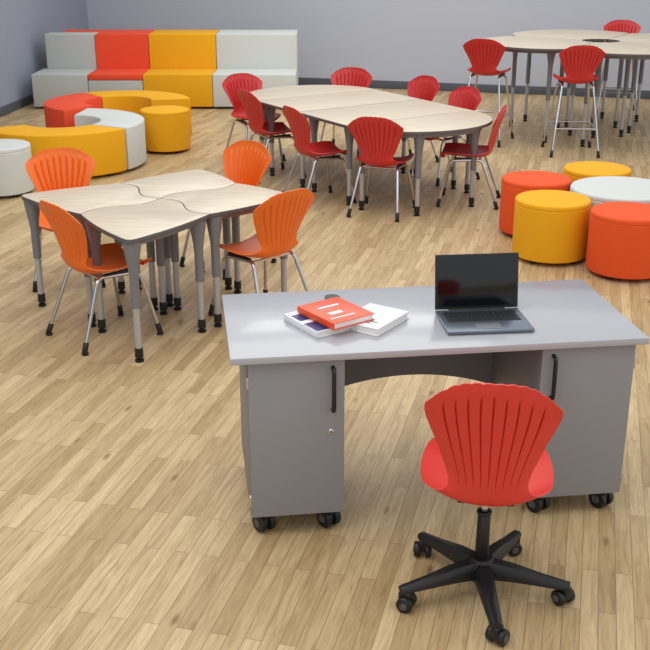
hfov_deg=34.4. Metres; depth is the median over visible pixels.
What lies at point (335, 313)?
closed book
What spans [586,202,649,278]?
round ottoman
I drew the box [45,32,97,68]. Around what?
seat
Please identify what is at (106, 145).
bench
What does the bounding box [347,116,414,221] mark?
chair
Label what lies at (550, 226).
round ottoman
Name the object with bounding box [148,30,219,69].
seat
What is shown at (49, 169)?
chair
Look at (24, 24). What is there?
wall
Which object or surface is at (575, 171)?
round ottoman
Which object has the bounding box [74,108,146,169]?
bench
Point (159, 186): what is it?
student desk
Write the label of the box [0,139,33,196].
round ottoman
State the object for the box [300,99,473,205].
conference table
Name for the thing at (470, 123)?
conference table
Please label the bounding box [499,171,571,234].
round ottoman
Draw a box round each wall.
[0,0,88,106]
[86,0,649,90]
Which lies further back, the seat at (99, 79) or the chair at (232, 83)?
the seat at (99, 79)
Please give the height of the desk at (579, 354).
0.805 m
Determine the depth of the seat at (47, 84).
14.19 m
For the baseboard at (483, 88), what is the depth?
15.69 m
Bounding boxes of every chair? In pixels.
[25,147,105,291]
[39,200,163,355]
[179,140,276,279]
[208,188,314,315]
[222,73,285,160]
[238,89,306,183]
[282,105,356,203]
[320,67,371,150]
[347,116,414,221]
[396,382,574,646]
[400,75,439,168]
[409,86,481,185]
[436,105,506,209]
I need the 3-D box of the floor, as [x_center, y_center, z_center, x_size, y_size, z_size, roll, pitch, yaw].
[1.500,-0.619,8.321,16.000,0.100,24.000,0,21,0]
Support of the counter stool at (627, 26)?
on the floor
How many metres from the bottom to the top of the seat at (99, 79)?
0.465 m
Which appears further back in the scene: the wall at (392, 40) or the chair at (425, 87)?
the wall at (392, 40)
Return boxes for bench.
[0,125,126,176]
[44,93,101,127]
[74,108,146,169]
[85,90,191,133]
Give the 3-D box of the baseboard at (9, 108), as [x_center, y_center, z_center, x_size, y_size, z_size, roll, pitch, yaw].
[-4.837,-0.633,8.047,0.022,0.120,20.000,2,21,5]
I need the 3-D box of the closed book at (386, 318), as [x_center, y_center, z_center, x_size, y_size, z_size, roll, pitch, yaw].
[0.199,-0.024,4.302,0.190,0.033,0.250,13,25,32]
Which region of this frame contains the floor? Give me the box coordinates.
[0,88,649,649]
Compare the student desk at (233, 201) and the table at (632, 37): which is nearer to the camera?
the student desk at (233, 201)
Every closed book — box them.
[284,311,350,337]
[297,297,374,329]
[351,303,408,336]
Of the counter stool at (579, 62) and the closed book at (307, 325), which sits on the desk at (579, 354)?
the closed book at (307, 325)
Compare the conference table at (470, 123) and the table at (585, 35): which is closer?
the conference table at (470, 123)
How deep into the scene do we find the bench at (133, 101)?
12.43 m
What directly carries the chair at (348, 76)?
on the floor
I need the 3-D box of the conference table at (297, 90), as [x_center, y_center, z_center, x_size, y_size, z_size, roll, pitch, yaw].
[-0.262,-2.084,11.000,1.420,0.740,0.684,-12,24,-30]
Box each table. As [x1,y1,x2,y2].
[250,85,371,154]
[259,89,419,187]
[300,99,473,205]
[345,111,492,215]
[484,36,593,142]
[512,29,628,126]
[580,42,649,146]
[607,33,649,132]
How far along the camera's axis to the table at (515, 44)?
12.15 m
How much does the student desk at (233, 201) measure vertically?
0.740 m
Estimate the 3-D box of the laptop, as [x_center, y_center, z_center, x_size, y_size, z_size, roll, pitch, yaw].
[0.649,-0.131,4.283,0.355,0.247,0.295,-2,21,-6]
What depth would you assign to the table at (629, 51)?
11.82 m
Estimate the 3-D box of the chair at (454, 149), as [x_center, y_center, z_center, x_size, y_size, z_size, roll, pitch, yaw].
[1.305,-1.514,9.313,0.563,0.873,0.490,4,21,11]
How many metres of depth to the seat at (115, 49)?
14.66 m
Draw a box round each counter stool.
[463,39,513,146]
[541,45,604,157]
[597,20,640,112]
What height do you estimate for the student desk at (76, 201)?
0.740 m
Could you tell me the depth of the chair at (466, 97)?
10.21 m
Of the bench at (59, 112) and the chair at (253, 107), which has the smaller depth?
the chair at (253, 107)
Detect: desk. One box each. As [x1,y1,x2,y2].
[22,183,158,327]
[81,198,209,362]
[121,169,234,306]
[161,183,287,327]
[222,279,649,532]
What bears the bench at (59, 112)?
on the floor
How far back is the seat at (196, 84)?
14.19 m
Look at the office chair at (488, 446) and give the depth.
3.54 m
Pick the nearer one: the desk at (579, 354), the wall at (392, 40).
the desk at (579, 354)
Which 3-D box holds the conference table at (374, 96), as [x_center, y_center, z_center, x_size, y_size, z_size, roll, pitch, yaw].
[0.132,-1.860,10.409,1.420,0.740,0.794,-12,24,-30]
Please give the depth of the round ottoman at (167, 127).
11.38 m
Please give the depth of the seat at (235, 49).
14.65 m
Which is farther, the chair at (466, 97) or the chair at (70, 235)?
the chair at (466, 97)
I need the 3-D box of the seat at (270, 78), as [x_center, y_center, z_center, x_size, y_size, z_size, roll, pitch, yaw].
[-0.955,-3.267,14.509,1.124,0.465,0.644,0,21,0]
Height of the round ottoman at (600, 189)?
0.461 m
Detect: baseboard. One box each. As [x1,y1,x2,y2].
[0,94,33,116]
[298,77,649,98]
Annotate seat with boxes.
[31,69,95,108]
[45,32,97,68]
[62,30,154,68]
[88,69,148,91]
[143,69,215,108]
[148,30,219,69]
[212,69,296,108]
[216,30,297,84]
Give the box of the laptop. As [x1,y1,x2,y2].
[435,252,534,334]
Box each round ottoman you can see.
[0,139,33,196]
[140,105,190,152]
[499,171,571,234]
[512,190,590,263]
[563,161,631,182]
[570,176,649,207]
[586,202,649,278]
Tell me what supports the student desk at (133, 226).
on the floor
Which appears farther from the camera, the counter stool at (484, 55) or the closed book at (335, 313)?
the counter stool at (484, 55)
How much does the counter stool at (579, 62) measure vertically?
1.176 m
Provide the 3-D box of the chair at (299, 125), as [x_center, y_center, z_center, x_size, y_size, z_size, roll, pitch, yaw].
[-0.072,-1.530,9.353,0.563,0.873,0.490,-11,23,-26]
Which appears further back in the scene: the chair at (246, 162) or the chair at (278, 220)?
the chair at (246, 162)

